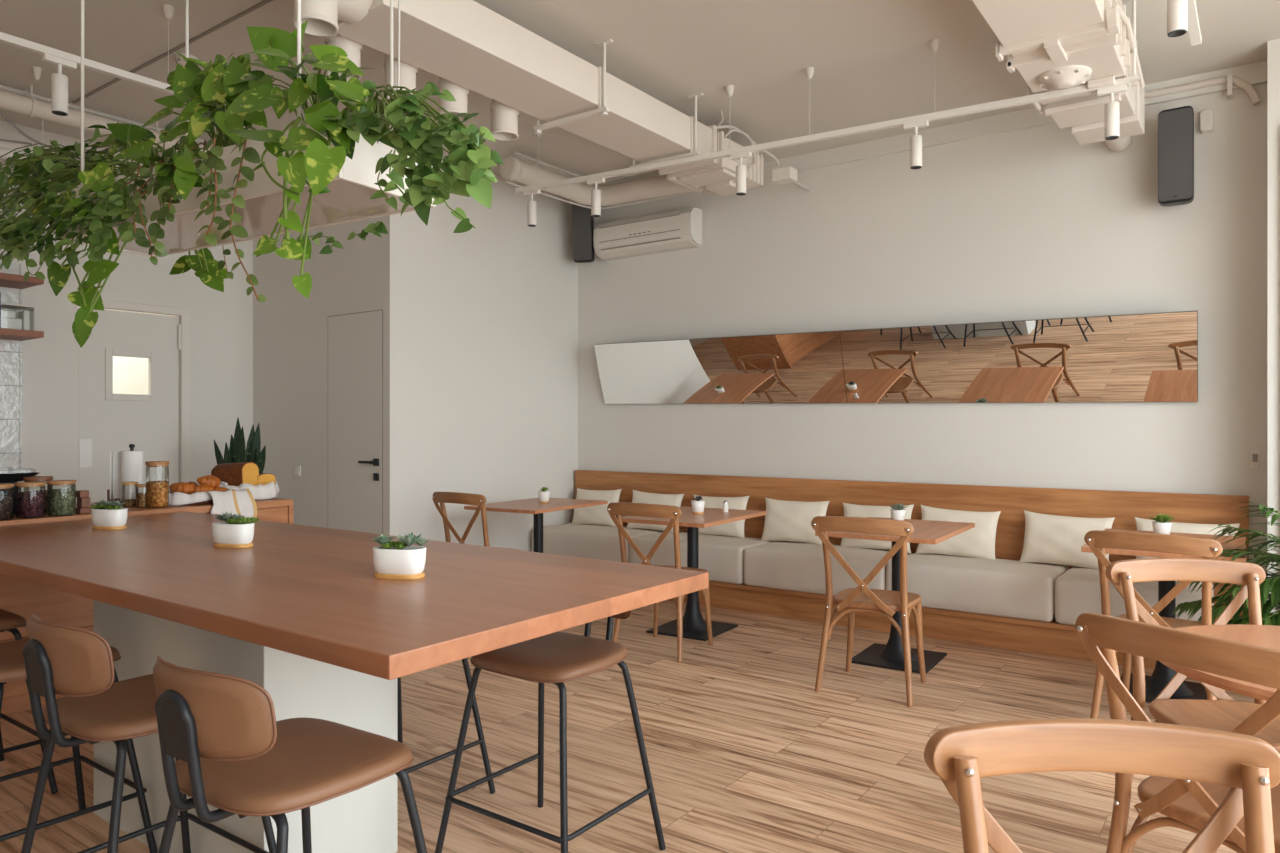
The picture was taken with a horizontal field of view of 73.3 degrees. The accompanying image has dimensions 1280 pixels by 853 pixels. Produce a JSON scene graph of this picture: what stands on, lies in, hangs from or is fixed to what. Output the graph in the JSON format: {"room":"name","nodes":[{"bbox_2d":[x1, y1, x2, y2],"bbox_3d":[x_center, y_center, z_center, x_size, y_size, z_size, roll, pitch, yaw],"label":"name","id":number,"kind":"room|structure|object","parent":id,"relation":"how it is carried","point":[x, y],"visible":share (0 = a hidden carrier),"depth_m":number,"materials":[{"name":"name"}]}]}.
{"room":"cafe","nodes":[
{"label":"cafe","id":0,"kind":"room"},
{"bbox_2d":[0,120,252,502],"bbox_3d":[-5.407,-0.380,4.731,0.150,3.480,6.800,0,0,36],"label":"wall","id":1,"kind":"structure","parent":0,"point":[221,323],"depth_m":6.72,"materials":[{"name":"paint"}]},
{"bbox_2d":[0,262,21,491],"bbox_3d":[-5.799,-0.340,4.053,0.012,1.600,4.940,0,0,36],"label":"tile backsplash","id":2,"kind":"structure","parent":1,"relation":"attached to","point":[10,350],"depth_m":6.00,"materials":[{"name":"white tile"}]},
{"bbox_2d":[0,273,43,288],"bbox_3d":[-4.642,-0.986,5.314,0.378,0.042,1.540,0,0,36],"label":"wall shelf","id":3,"kind":"object","parent":1,"relation":"attached to","point":[7,280],"visible":0.8,"depth_m":5.77,"materials":[{"name":"brown wood"}]},
{"bbox_2d":[0,328,43,340],"bbox_3d":[-4.642,-0.623,5.314,0.378,0.042,1.540,0,0,36],"label":"wall shelf","id":4,"kind":"object","parent":1,"relation":"attached to","point":[5,334],"visible":1,"depth_m":5.75,"materials":[{"name":"brown wood"}]},
{"bbox_2d":[1,303,34,330],"bbox_3d":[-4.288,-0.734,5.854,0.206,0.180,0.226,0,0,36],"label":"clear box","id":5,"kind":"object","parent":4,"relation":"on","point":[25,320],"visible":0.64,"depth_m":5.84,"materials":[{"name":"clear glass"}]},
{"bbox_2d":[77,300,189,501],"bbox_3d":[-3.936,0.204,6.679,0.120,2.312,0.824,0,0,36],"label":"door","id":6,"kind":"structure","parent":1,"relation":"in","point":[157,423],"depth_m":6.67,"materials":[{"name":"paint"}]},
{"bbox_2d":[113,310,147,394],"bbox_3d":[-4.646,-0.380,7.114,1.420,3.480,2.150,0,0,36],"label":"wall","id":7,"kind":"structure","parent":0,"point":[130,374],"depth_m":8.06,"materials":[{"name":"paint"}]},
{"bbox_2d":[253,157,577,551],"bbox_3d":[-1.982,-0.380,7.867,2.005,3.480,2.300,0,0,36],"label":"wall","id":8,"kind":"structure","parent":0,"point":[480,324],"depth_m":7.04,"materials":[{"name":"paint"}]},
{"bbox_2d":[328,309,382,533],"bbox_3d":[-2.205,0.245,6.573,0.685,2.230,0.056,0,0,36],"label":"door","id":9,"kind":"structure","parent":8,"relation":"in","point":[355,340],"depth_m":6.58,"materials":[{"name":"paint"}]},
{"bbox_2d":[0,600,1253,852],"bbox_3d":[-1.678,1.410,3.475,10.600,0.100,9.150,0,0,36],"label":"floor","id":10,"kind":"structure","parent":0,"point":[745,755],"depth_m":3.54,"materials":[{"name":"brown wood"}]},
{"bbox_2d":[0,609,57,793],"bbox_3d":[-2.528,0.909,3.138,0.550,0.898,0.520,0,0,36],"label":"bar stool","id":11,"kind":"object","parent":10,"relation":"on","point":[9,621],"visible":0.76,"depth_m":3.17,"materials":[{"name":"black"}]},
{"bbox_2d":[0,638,157,852],"bbox_3d":[-1.905,0.909,2.686,0.550,0.898,0.520,0,0,36],"label":"bar stool","id":12,"kind":"object","parent":10,"relation":"on","point":[12,665],"visible":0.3,"depth_m":2.72,"materials":[{"name":"black metal"}]},
{"bbox_2d":[0,498,292,714],"bbox_3d":[-3.184,0.900,4.337,0.750,0.920,2.675,0,0,36],"label":"counter","id":13,"kind":"object","parent":10,"relation":"on","point":[22,598],"depth_m":4.17,"materials":[{"name":"brown wood"}]},
{"bbox_2d":[0,483,13,520],"bbox_3d":[-3.026,0.356,4.053,0.124,0.168,0.124,0,0,36],"label":"glass jar","id":14,"kind":"object","parent":13,"relation":"on","point":[6,502],"visible":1,"depth_m":4.04,"materials":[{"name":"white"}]},
{"bbox_2d":[0,467,39,513],"bbox_3d":[-3.400,0.327,4.201,0.410,0.226,0.690,0,0,36],"label":"serving stand","id":15,"kind":"object","parent":13,"relation":"on","point":[12,475],"visible":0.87,"depth_m":4.30,"materials":[{"name":"black metal"}]},
{"bbox_2d":[0,472,39,481],"bbox_3d":[-3.400,0.255,4.201,0.410,0.041,0.690,0,0,36],"label":"tray","id":16,"kind":"object","parent":15,"relation":"on","point":[4,476],"depth_m":4.29,"materials":[{"name":"black plastic"}]},
{"bbox_2d":[15,482,45,518],"bbox_3d":[-2.948,0.355,4.159,0.124,0.170,0.124,0,0,36],"label":"glass jar","id":17,"kind":"object","parent":13,"relation":"on","point":[28,504],"visible":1,"depth_m":4.12,"materials":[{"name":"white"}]},
{"bbox_2d":[46,480,75,515],"bbox_3d":[-2.870,0.354,4.267,0.124,0.172,0.124,0,0,36],"label":"glass jar","id":18,"kind":"object","parent":13,"relation":"on","point":[60,502],"visible":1,"depth_m":4.23,"materials":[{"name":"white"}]},
{"bbox_2d":[110,444,143,502],"bbox_3d":[-2.921,0.270,4.933,0.156,0.340,0.168,0,0,36],"label":"paper towel holder","id":19,"kind":"object","parent":13,"relation":"on","point":[125,466],"visible":0.73,"depth_m":4.91,"materials":[{"name":"white paper"}]},
{"bbox_2d":[0,498,292,525],"bbox_3d":[-3.184,0.459,4.337,0.750,0.038,2.675,0,0,36],"label":"countertop","id":20,"kind":"structure","parent":13,"relation":"on","point":[273,502],"depth_m":4.61,"materials":[{"name":"brown wood"}]},
{"bbox_2d":[145,461,168,507],"bbox_3d":[-2.636,0.315,4.697,0.115,0.250,0.115,0,0,36],"label":"glass jar","id":21,"kind":"object","parent":13,"relation":"on","point":[157,492],"visible":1,"depth_m":4.66,"materials":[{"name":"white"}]},
{"bbox_2d":[169,489,256,517],"bbox_3d":[-2.500,0.444,4.923,0.493,0.170,0.392,0,0,-44],"label":"bread basket","id":22,"kind":"object","parent":13,"relation":"on","point":[242,502],"visible":0.84,"depth_m":4.85,"materials":[{"name":"white fabric"}]},
{"bbox_2d":[169,492,212,504],"bbox_3d":[-2.539,0.408,4.935,0.380,0.060,0.280,0,0,-44],"label":"basket bowl","id":23,"kind":"object","parent":22,"relation":"on","point":[175,498],"depth_m":4.78,"materials":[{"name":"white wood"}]},
{"bbox_2d":[214,418,265,472],"bbox_3d":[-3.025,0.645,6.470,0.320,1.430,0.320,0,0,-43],"label":"snake plant","id":24,"kind":"object","parent":13,"relation":"on","point":[237,452],"visible":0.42,"depth_m":6.47,"materials":[{"name":"green plant"}]},
{"bbox_2d":[219,481,279,499],"bbox_3d":[-2.413,0.338,5.259,0.406,0.201,0.389,0,0,-39],"label":"bread basket","id":25,"kind":"object","parent":13,"relation":"on","point":[270,490],"visible":0.44,"depth_m":5.14,"materials":[{"name":"white fabric"}]},
{"bbox_2d":[211,462,258,485],"bbox_3d":[-2.457,0.312,5.219,0.235,0.197,0.150,0,0,14],"label":"bread loaf","id":26,"kind":"object","parent":25,"relation":"in","point":[233,474],"visible":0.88,"depth_m":5.15,"materials":[{"name":"brown food"}]},
{"bbox_2d":[21,614,275,852],"bbox_3d":[-1.286,0.909,2.236,0.550,0.898,0.520,0,0,35],"label":"bar stool","id":27,"kind":"object","parent":10,"relation":"on","point":[76,664],"visible":0.76,"depth_m":2.04,"materials":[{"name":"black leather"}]},
{"bbox_2d":[153,656,426,852],"bbox_3d":[-0.756,0.909,1.851,0.550,0.898,0.520,0,0,33],"label":"bar stool","id":28,"kind":"object","parent":10,"relation":"on","point":[225,736],"visible":1,"depth_m":1.67,"materials":[{"name":"beige leather"}]},
{"bbox_2d":[0,511,708,852],"bbox_3d":[-1.486,0.910,3.196,3.322,0.900,1.225,0,0,36],"label":"island table","id":29,"kind":"object","parent":10,"relation":"on","point":[301,613],"visible":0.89,"depth_m":2.57,"materials":[{"name":"brown wood"}]},
{"bbox_2d":[88,499,127,529],"bbox_3d":[-2.397,0.395,3.880,0.168,0.130,0.096,0,0,16],"label":"succulent planter","id":30,"kind":"object","parent":29,"relation":"on","point":[109,515],"visible":1,"depth_m":3.85,"materials":[{"name":"white ceramic"}]},
{"bbox_2d":[212,511,259,547],"bbox_3d":[-1.556,0.394,3.302,0.194,0.132,0.105,0,0,13],"label":"succulent planter","id":31,"kind":"object","parent":29,"relation":"on","point":[237,531],"visible":1,"depth_m":3.27,"materials":[{"name":"white ceramic"}]},
{"bbox_2d":[371,532,429,578],"bbox_3d":[-0.738,0.391,2.630,0.184,0.137,0.100,0,0,14],"label":"succulent planter","id":32,"kind":"object","parent":29,"relation":"on","point":[391,560],"visible":1,"depth_m":2.60,"materials":[{"name":"white ceramic"}]},
{"bbox_2d":[374,572,424,578],"bbox_3d":[-0.737,0.454,2.634,0.155,0.013,0.085,0,0,12],"label":"wooden tray","id":33,"kind":"object","parent":32,"relation":"on","point":[384,575],"depth_m":2.60,"materials":[{"name":"brown wood"}]},
{"bbox_2d":[398,658,495,793],"bbox_3d":[-0.893,0.909,3.160,0.550,0.898,0.520,0,0,36],"label":"bar stool","id":34,"kind":"object","parent":10,"relation":"on","point":[481,741],"visible":0.02,"depth_m":3.17,"materials":[{"name":"black metal"}]},
{"bbox_2d":[432,492,521,550],"bbox_3d":[-1.119,0.904,6.077,0.518,0.912,0.542,0,0,35],"label":"chair","id":35,"kind":"object","parent":10,"relation":"on","point":[479,500],"visible":0.34,"depth_m":5.85,"materials":[{"name":"brown wood"}]},
{"bbox_2d":[464,498,607,552],"bbox_3d":[-0.778,0.974,6.585,0.660,0.772,0.930,0,0,31],"label":"pedestal table","id":36,"kind":"object","parent":10,"relation":"on","point":[532,505],"visible":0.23,"depth_m":6.55,"materials":[{"name":"brown wood"}]},
{"bbox_2d":[435,610,665,852],"bbox_3d":[-0.274,0.909,2.736,0.550,0.898,0.520,0,0,36],"label":"bar stool","id":37,"kind":"object","parent":10,"relation":"on","point":[556,658],"visible":0.66,"depth_m":2.68,"materials":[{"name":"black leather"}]},
{"bbox_2d":[607,502,712,661],"bbox_3d":[0.135,0.904,5.246,0.518,0.912,0.542,0,0,33],"label":"chair","id":38,"kind":"object","parent":10,"relation":"on","point":[618,509],"visible":0.55,"depth_m":5.06,"materials":[{"name":"brown wood"}]},
{"bbox_2d":[621,506,766,640],"bbox_3d":[0.355,0.974,5.762,0.660,0.772,0.930,0,0,32],"label":"pedestal table","id":39,"kind":"object","parent":10,"relation":"on","point":[694,625],"visible":0.88,"depth_m":5.70,"materials":[{"name":"black wood"}]},
{"bbox_2d":[811,516,925,705],"bbox_3d":[1.206,0.904,4.462,0.518,0.912,0.542,0,0,30],"label":"chair","id":40,"kind":"object","parent":10,"relation":"on","point":[861,598],"visible":1,"depth_m":4.33,"materials":[{"name":"brown wood"}]},
{"bbox_2d":[815,517,974,673],"bbox_3d":[1.512,0.974,5.032,0.660,0.772,0.930,0,0,33],"label":"pedestal table","id":41,"kind":"object","parent":10,"relation":"on","point":[890,655],"visible":0.57,"depth_m":4.97,"materials":[{"name":"black wood"}]},
{"bbox_2d":[575,470,1248,669],"bbox_3d":[1.317,0.882,6.292,5.115,0.955,0.669,0,0,36],"label":"bench","id":42,"kind":"object","parent":10,"relation":"on","point":[1052,638],"visible":0.16,"depth_m":5.80,"materials":[{"name":"brown wood"}]},
{"bbox_2d":[532,523,662,562],"bbox_3d":[-0.359,1.014,7.421,1.059,0.288,0.614,0,0,36],"label":"seat cushion","id":43,"kind":"object","parent":42,"relation":"on","point":[600,542],"visible":0.56,"depth_m":7.19,"materials":[{"name":"fabric"}]},
{"bbox_2d":[572,488,621,526],"bbox_3d":[-0.393,0.723,7.694,0.542,0.350,0.163,0,0,39],"label":"pillow","id":44,"kind":"object","parent":43,"relation":"on","point":[598,514],"visible":0.82,"depth_m":7.62,"materials":[{"name":"fabric"}]},
{"bbox_2d":[626,490,683,532],"bbox_3d":[0.127,0.723,7.320,0.540,0.348,0.162,0,0,34],"label":"pillow","id":45,"kind":"object","parent":43,"relation":"on","point":[638,496],"visible":0.52,"depth_m":7.27,"materials":[{"name":"fabric"}]},
{"bbox_2d":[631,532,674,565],"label":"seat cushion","id":46,"kind":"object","parent":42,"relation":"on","point":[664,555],"depth_m":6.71,"materials":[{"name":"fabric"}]},
{"bbox_2d":[699,534,774,583],"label":"seat cushion","id":47,"kind":"object","parent":42,"relation":"on","point":[721,558],"depth_m":6.39,"materials":[{"name":"fabric"}]},
{"bbox_2d":[694,494,748,538],"bbox_3d":[0.635,0.723,6.947,0.537,0.350,0.164,0,0,36],"label":"pillow","id":48,"kind":"object","parent":47,"relation":"on","point":[736,528],"visible":0.52,"depth_m":6.84,"materials":[{"name":"fabric"}]},
{"bbox_2d":[744,541,825,594],"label":"seat cushion","id":49,"kind":"object","parent":42,"relation":"on","point":[792,566],"depth_m":6.07,"materials":[{"name":"fabric"}]},
{"bbox_2d":[761,498,829,544],"bbox_3d":[1.177,0.723,6.554,0.534,0.336,0.165,0,0,31],"label":"pillow","id":50,"kind":"object","parent":49,"relation":"on","point":[790,521],"visible":0.89,"depth_m":6.50,"materials":[{"name":"fabric"}]},
{"bbox_2d":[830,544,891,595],"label":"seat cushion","id":51,"kind":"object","parent":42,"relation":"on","point":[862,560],"depth_m":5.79,"materials":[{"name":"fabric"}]},
{"bbox_2d":[840,503,913,552],"bbox_3d":[1.695,0.723,6.178,0.532,0.349,0.167,0,0,32],"label":"pillow","id":52,"kind":"object","parent":51,"relation":"on","point":[850,510],"visible":0.41,"depth_m":6.16,"materials":[{"name":"fabric"}]},
{"bbox_2d":[886,553,1068,621],"bbox_3d":[2.181,1.014,5.576,1.009,0.288,0.614,0,0,36],"label":"seat cushion","id":53,"kind":"object","parent":42,"relation":"on","point":[994,587],"visible":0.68,"depth_m":5.31,"materials":[{"name":"fabric"}]},
{"bbox_2d":[915,505,1000,558],"bbox_3d":[2.157,0.723,5.844,0.537,0.351,0.164,0,0,37],"label":"pillow","id":54,"kind":"object","parent":53,"relation":"on","point":[978,541],"visible":0.82,"depth_m":5.76,"materials":[{"name":"fabric"}]},
{"bbox_2d":[1019,510,1114,568],"bbox_3d":[2.699,0.723,5.450,0.538,0.348,0.165,0,0,38],"label":"pillow","id":55,"kind":"object","parent":53,"relation":"on","point":[1051,539],"visible":0.87,"depth_m":5.42,"materials":[{"name":"fabric"}]},
{"bbox_2d":[1055,566,1213,625],"bbox_3d":[2.901,1.014,5.052,0.759,0.288,0.615,0,0,36],"label":"seat cushion","id":56,"kind":"object","parent":42,"relation":"on","point":[1077,591],"visible":0.3,"depth_m":4.93,"materials":[{"name":"fabric"}]},
{"bbox_2d":[1135,517,1239,558],"bbox_3d":[3.216,0.723,5.072,0.539,0.340,0.173,0,0,31],"label":"pillow","id":57,"kind":"object","parent":56,"relation":"on","point":[1142,524],"visible":0.24,"depth_m":5.05,"materials":[{"name":"fabric"}]},
{"bbox_2d":[924,718,1279,852],"bbox_3d":[0.665,0.904,1.058,0.518,0.912,0.542,0,0,4],"label":"chair","id":58,"kind":"object","parent":10,"relation":"on","point":[962,755],"visible":1,"depth_m":1.28,"materials":[{"name":"brown wood"}]},
{"bbox_2d":[1084,530,1225,718],"bbox_3d":[2.308,0.904,3.803,0.518,0.912,0.542,0,0,42],"label":"chair","id":59,"kind":"object","parent":10,"relation":"on","point":[1097,540],"visible":0.47,"depth_m":3.65,"materials":[{"name":"brown wood"}]},
{"bbox_2d":[1081,528,1245,702],"bbox_3d":[2.694,0.974,4.396,0.660,0.772,0.930,0,0,35],"label":"pedestal table","id":60,"kind":"object","parent":10,"relation":"on","point":[1162,674],"visible":0.35,"depth_m":4.35,"materials":[{"name":"black wood"}]},
{"bbox_2d":[1147,514,1174,534],"bbox_3d":[2.857,0.532,4.702,0.133,0.112,0.131,0,0,-31],"label":"potted succulent","id":61,"kind":"object","parent":60,"relation":"on","point":[1161,525],"visible":1,"depth_m":4.68,"materials":[{"name":"white ceramic"}]},
{"bbox_2d":[1075,612,1279,852],"bbox_3d":[1.402,0.904,2.028,0.542,0.912,0.518,0,0,-28],"label":"chair","id":62,"kind":"object","parent":10,"relation":"on","point":[1187,805],"visible":0.71,"depth_m":1.98,"materials":[{"name":"brown wood"}]},
{"bbox_2d":[1105,558,1279,779],"bbox_3d":[1.817,0.904,2.672,0.518,0.912,0.542,0,0,4],"label":"chair","id":63,"kind":"object","parent":10,"relation":"on","point":[1225,713],"visible":0.56,"depth_m":2.84,"materials":[{"name":"brown wood"}]},
{"bbox_2d":[1160,624,1279,700],"bbox_3d":[1.764,0.974,2.130,0.860,0.772,0.860,0,0,36],"label":"round table","id":64,"kind":"object","parent":10,"relation":"on","point":[1268,636],"visible":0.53,"depth_m":2.33,"materials":[{"name":"brown wood"}]},
{"bbox_2d":[1172,502,1279,625],"bbox_3d":[3.037,0.850,3.741,1.247,1.021,1.113,0,0,36],"label":"potted palm","id":65,"kind":"object","parent":10,"relation":"on","point":[1272,585],"visible":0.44,"depth_m":3.86,"materials":[{"name":"green plant"}]},
{"bbox_2d":[0,0,1279,185],"bbox_3d":[-1.678,-2.170,3.475,10.600,0.100,9.150,0,0,36],"label":"ceiling","id":66,"kind":"structure","parent":0,"point":[872,61],"depth_m":4.92,"materials":[{"name":"paint"}]},
{"bbox_2d":[57,0,89,244],"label":"planter","id":67,"kind":"object","parent":66,"relation":"hanging from","point":[82,1],"depth_m":3.34,"materials":[{"name":"white metal"}]},
{"bbox_2d":[0,140,137,281],"bbox_3d":[-2.726,-0.983,3.867,2.795,0.795,0.466,0,0,40],"label":"potted trailing plant","id":68,"kind":"object","parent":67,"relation":"in","point":[17,234],"visible":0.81,"depth_m":3.41,"materials":[{"name":"green plant"}]},
{"bbox_2d":[0,4,189,98],"bbox_3d":[-2.875,-1.904,3.665,0.052,0.432,1.958,0,0,36],"label":"track","id":69,"kind":"object","parent":66,"relation":"hanging from","point":[168,10],"visible":0.87,"depth_m":4.07,"materials":[{"name":"white metal"}]},
{"bbox_2d":[42,53,76,115],"bbox_3d":[-2.666,-1.564,3.952,0.066,0.252,0.130,0,0,36],"label":"track spotlight","id":70,"kind":"object","parent":69,"relation":"hanging from","point":[59,82],"visible":1,"depth_m":3.93,"materials":[{"name":"white metal"}]},
{"bbox_2d":[0,85,212,152],"bbox_3d":[-3.866,-1.945,5.435,0.371,0.351,3.850,0,0,36],"label":"pipe","id":71,"kind":"object","parent":66,"relation":"hanging from","point":[30,106],"visible":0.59,"depth_m":5.41,"materials":[{"name":"white metal"}]},
{"bbox_2d":[0,85,222,147],"bbox_3d":[-3.832,-2.095,5.410,0.032,0.051,3.850,0,0,36],"label":"conduit","id":72,"kind":"object","parent":66,"relation":"attached to","point":[2,87],"visible":0.5,"depth_m":5.68,"materials":[{"name":"grey metal"}]},
{"bbox_2d":[72,0,272,103],"bbox_3d":[-2.732,-2.116,4.916,2.400,0.008,0.018,0,0,36],"label":"trim","id":73,"kind":"structure","parent":66,"relation":"attached to","point":[264,2],"depth_m":4.77,"materials":[{"name":"beige metal"}]},
{"bbox_2d":[111,102,304,256],"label":"planter","id":74,"kind":"object","parent":66,"relation":"hanging from","point":[263,199],"depth_m":3.02,"materials":[{"name":"white metal"}]},
{"bbox_2d":[4,117,227,347],"bbox_3d":[-2.020,-0.814,3.502,2.101,1.024,0.758,0,0,36],"label":"potted trailing plant","id":75,"kind":"object","parent":74,"relation":"in","point":[134,143],"visible":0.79,"depth_m":3.28,"materials":[{"name":"green plant"}]},
{"bbox_2d":[116,138,266,301],"bbox_3d":[-1.618,-0.684,3.047,0.409,0.630,1.402,0,0,-29],"label":"potted trailing plant","id":76,"kind":"object","parent":74,"relation":"in","point":[249,154],"visible":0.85,"depth_m":2.68,"materials":[{"name":"green plant"}]},
{"bbox_2d":[140,51,300,204],"bbox_3d":[-1.411,-1.019,2.951,1.449,0.783,0.365,0,0,44],"label":"potted trailing plant","id":77,"kind":"object","parent":74,"relation":"in","point":[218,81],"visible":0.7,"depth_m":2.88,"materials":[{"name":"green plant"}]},
{"bbox_2d":[287,106,414,229],"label":"planter","id":78,"kind":"object","parent":66,"relation":"hanging from","point":[352,187],"depth_m":2.77,"materials":[{"name":"white metal"}]},
{"bbox_2d":[237,20,374,298],"bbox_3d":[-1.018,-0.828,2.598,0.382,0.938,1.094,0,0,-26],"label":"potted trailing plant","id":79,"kind":"object","parent":78,"relation":"in","point":[273,47],"visible":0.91,"depth_m":2.45,"materials":[{"name":"green plant"}]},
{"bbox_2d":[296,81,502,253],"bbox_3d":[-0.835,-0.763,2.626,0.493,0.556,1.812,0,0,-38],"label":"potted trailing plant","id":80,"kind":"object","parent":78,"relation":"in","point":[467,169],"visible":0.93,"depth_m":2.05,"materials":[{"name":"green plant"}]},
{"bbox_2d":[293,0,780,195],"bbox_3d":[-1.636,-1.875,3.247,0.727,0.498,8.130,0,0,36],"label":"air duct","id":81,"kind":"object","parent":66,"relation":"hanging from","point":[467,44],"visible":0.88,"depth_m":4.52,"materials":[{"name":"white metal"}]},
{"bbox_2d":[772,166,809,190],"bbox_3d":[1.173,-1.855,6.472,0.150,0.110,0.490,0,0,36],"label":"junction box","id":82,"kind":"object","parent":81,"relation":"attached to","point":[780,175],"visible":1,"depth_m":6.29,"materials":[{"name":"white metal"}]},
{"bbox_2d":[514,152,658,180],"bbox_3d":[-0.221,-2.092,6.920,1.527,0.056,0.695,0,0,-4],"label":"conduit","id":83,"kind":"object","parent":66,"relation":"attached to","point":[515,153],"visible":0.54,"depth_m":6.97,"materials":[{"name":"grey metal"}]},
{"bbox_2d":[499,155,693,205],"bbox_3d":[-0.208,-1.989,6.654,1.323,0.262,1.146,0,0,36],"label":"pipe","id":84,"kind":"object","parent":66,"relation":"hanging from","point":[513,168],"visible":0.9,"depth_m":6.95,"materials":[{"name":"white metal"}]},
{"bbox_2d":[505,159,695,208],"bbox_3d":[-0.237,-1.993,7.024,1.665,0.254,0.763,0,0,-5],"label":"conduit","id":85,"kind":"object","parent":66,"relation":"attached to","point":[508,182],"visible":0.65,"depth_m":7.10,"materials":[{"name":"grey metal"}]},
{"bbox_2d":[515,39,1125,193],"bbox_3d":[0.758,-1.904,5.246,3.843,0.432,0.052,0,0,31],"label":"track","id":86,"kind":"object","parent":66,"relation":"hanging from","point":[934,44],"visible":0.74,"depth_m":5.06,"materials":[{"name":"white metal"}]},
{"bbox_2d":[524,189,540,226],"bbox_3d":[-0.774,-1.564,6.164,0.130,0.252,0.066,0,0,31],"label":"track spotlight","id":87,"kind":"object","parent":86,"relation":"hanging from","point":[531,205],"visible":1,"depth_m":6.14,"materials":[{"name":"white metal"}]},
{"bbox_2d":[587,178,604,216],"bbox_3d":[-0.301,-1.564,5.880,0.130,0.252,0.066,0,0,31],"label":"track spotlight","id":88,"kind":"object","parent":86,"relation":"hanging from","point":[595,194],"visible":1,"depth_m":5.86,"materials":[{"name":"white metal"}]},
{"bbox_2d":[730,151,751,195],"bbox_3d":[0.625,-1.564,5.326,0.130,0.252,0.066,0,0,31],"label":"track spotlight","id":89,"kind":"object","parent":86,"relation":"hanging from","point":[740,169],"visible":1,"depth_m":5.30,"materials":[{"name":"white metal"}]},
{"bbox_2d":[903,120,928,169],"bbox_3d":[1.534,-1.564,4.781,0.130,0.252,0.066,0,0,31],"label":"track spotlight","id":90,"kind":"object","parent":86,"relation":"hanging from","point":[915,140],"visible":1,"depth_m":4.76,"materials":[{"name":"white metal"}]},
{"bbox_2d":[1097,84,1126,139],"bbox_3d":[2.355,-1.564,4.290,0.130,0.252,0.066,0,0,31],"label":"track spotlight","id":91,"kind":"object","parent":86,"relation":"attached to","point":[1112,108],"visible":1,"depth_m":4.27,"materials":[{"name":"white metal"}]},
{"bbox_2d":[972,0,1144,151],"bbox_3d":[1.378,-1.898,3.176,0.536,0.444,5.560,0,0,36],"label":"air duct","id":92,"kind":"object","parent":66,"relation":"hanging from","point":[1053,45],"visible":0.94,"depth_m":4.04,"materials":[{"name":"white metal"}]},
{"bbox_2d":[1188,0,1201,45],"bbox_3d":[1.483,-1.904,2.458,0.052,0.432,3.328,0,0,36],"label":"track","id":93,"kind":"object","parent":66,"relation":"hanging from","point":[1193,21],"visible":1,"depth_m":3.62,"materials":[{"name":"white metal"}]},
{"bbox_2d":[1167,0,1187,36],"bbox_3d":[2.007,-1.579,3.214,0.066,0.222,0.130,0,0,36],"label":"track spotlight","id":94,"kind":"object","parent":93,"relation":"hanging from","point":[1177,10],"visible":1,"depth_m":3.19,"materials":[{"name":"white metal"}]},
{"bbox_2d":[578,83,1266,584],"bbox_3d":[2.263,-0.380,6.113,7.325,3.480,0.150,0,0,36],"label":"wall","id":95,"kind":"structure","parent":0,"point":[1033,223],"depth_m":5.99,"materials":[{"name":"paint"}]},
{"bbox_2d":[572,201,593,262],"bbox_3d":[-0.495,-1.765,7.810,0.178,0.560,0.232,0,4,14],"label":"wall speaker","id":96,"kind":"object","parent":95,"relation":"attached to","point":[582,220],"visible":0.73,"depth_m":7.70,"materials":[{"name":"black plastic"}]},
{"bbox_2d":[593,208,701,260],"bbox_3d":[0.061,-1.675,7.489,1.035,0.310,0.212,0,0,36],"label":"air conditioner","id":97,"kind":"object","parent":95,"relation":"attached to","point":[679,229],"visible":1,"depth_m":7.38,"materials":[{"name":"white plastic"}]},
{"bbox_2d":[594,310,1197,403],"bbox_3d":[1.485,-0.444,6.465,4.559,0.593,0.198,0,0,36],"label":"wall mirror","id":98,"kind":"object","parent":95,"relation":"attached to","point":[1144,357],"visible":1,"depth_m":6.05,"materials":[{"name":"grey mirror"}]},
{"bbox_2d":[594,331,846,403],"bbox_3d":[0.577,-0.455,7.104,2.335,0.556,0.164,0,0,36],"label":"mirror glass","id":99,"kind":"object","parent":98,"relation":"attached to","point":[805,367],"depth_m":6.99,"materials":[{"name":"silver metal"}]},
{"bbox_2d":[840,311,1197,402],"bbox_3d":[2.418,-0.426,5.766,2.223,0.554,0.164,0,0,36],"label":"mirror glass","id":100,"kind":"object","parent":98,"relation":"attached to","point":[1144,357],"depth_m":5.66,"materials":[{"name":"silver metal"}]},
{"bbox_2d":[601,61,1266,206],"bbox_3d":[1.525,-2.060,6.534,5.237,0.120,0.035,0,0,36],"label":"trim","id":101,"kind":"structure","parent":95,"relation":"attached to","point":[1254,74],"depth_m":5.95,"materials":[{"name":"paint"}]},
{"bbox_2d":[1158,106,1193,206],"bbox_3d":[3.230,-1.605,5.174,0.178,0.560,0.232,0,0,36],"label":"wall speaker","id":102,"kind":"object","parent":95,"relation":"attached to","point":[1175,125],"visible":1,"depth_m":5.08,"materials":[{"name":"black plastic"}]},
{"bbox_2d":[1145,74,1260,104],"bbox_3d":[3.349,-1.980,5.181,0.640,0.205,0.080,0,0,36],"label":"tube","id":103,"kind":"object","parent":95,"relation":"attached to","point":[1229,80],"visible":0.9,"depth_m":5.11,"materials":[{"name":"white paint"}]},
{"bbox_2d":[1199,110,1214,133],"bbox_3d":[3.401,-1.832,5.160,0.075,0.130,0.052,0,0,36],"label":"sensor","id":104,"kind":"object","parent":95,"relation":"attached to","point":[1207,117],"visible":1,"depth_m":5.14,"materials":[{"name":"white plastic"}]},
{"bbox_2d":[1267,39,1279,611],"bbox_3d":[4.257,-0.380,4.361,1.738,3.480,0.340,0,0,36],"label":"window frame","id":105,"kind":"structure","parent":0,"point":[1273,47],"depth_m":4.72,"materials":[{"name":"paint"}]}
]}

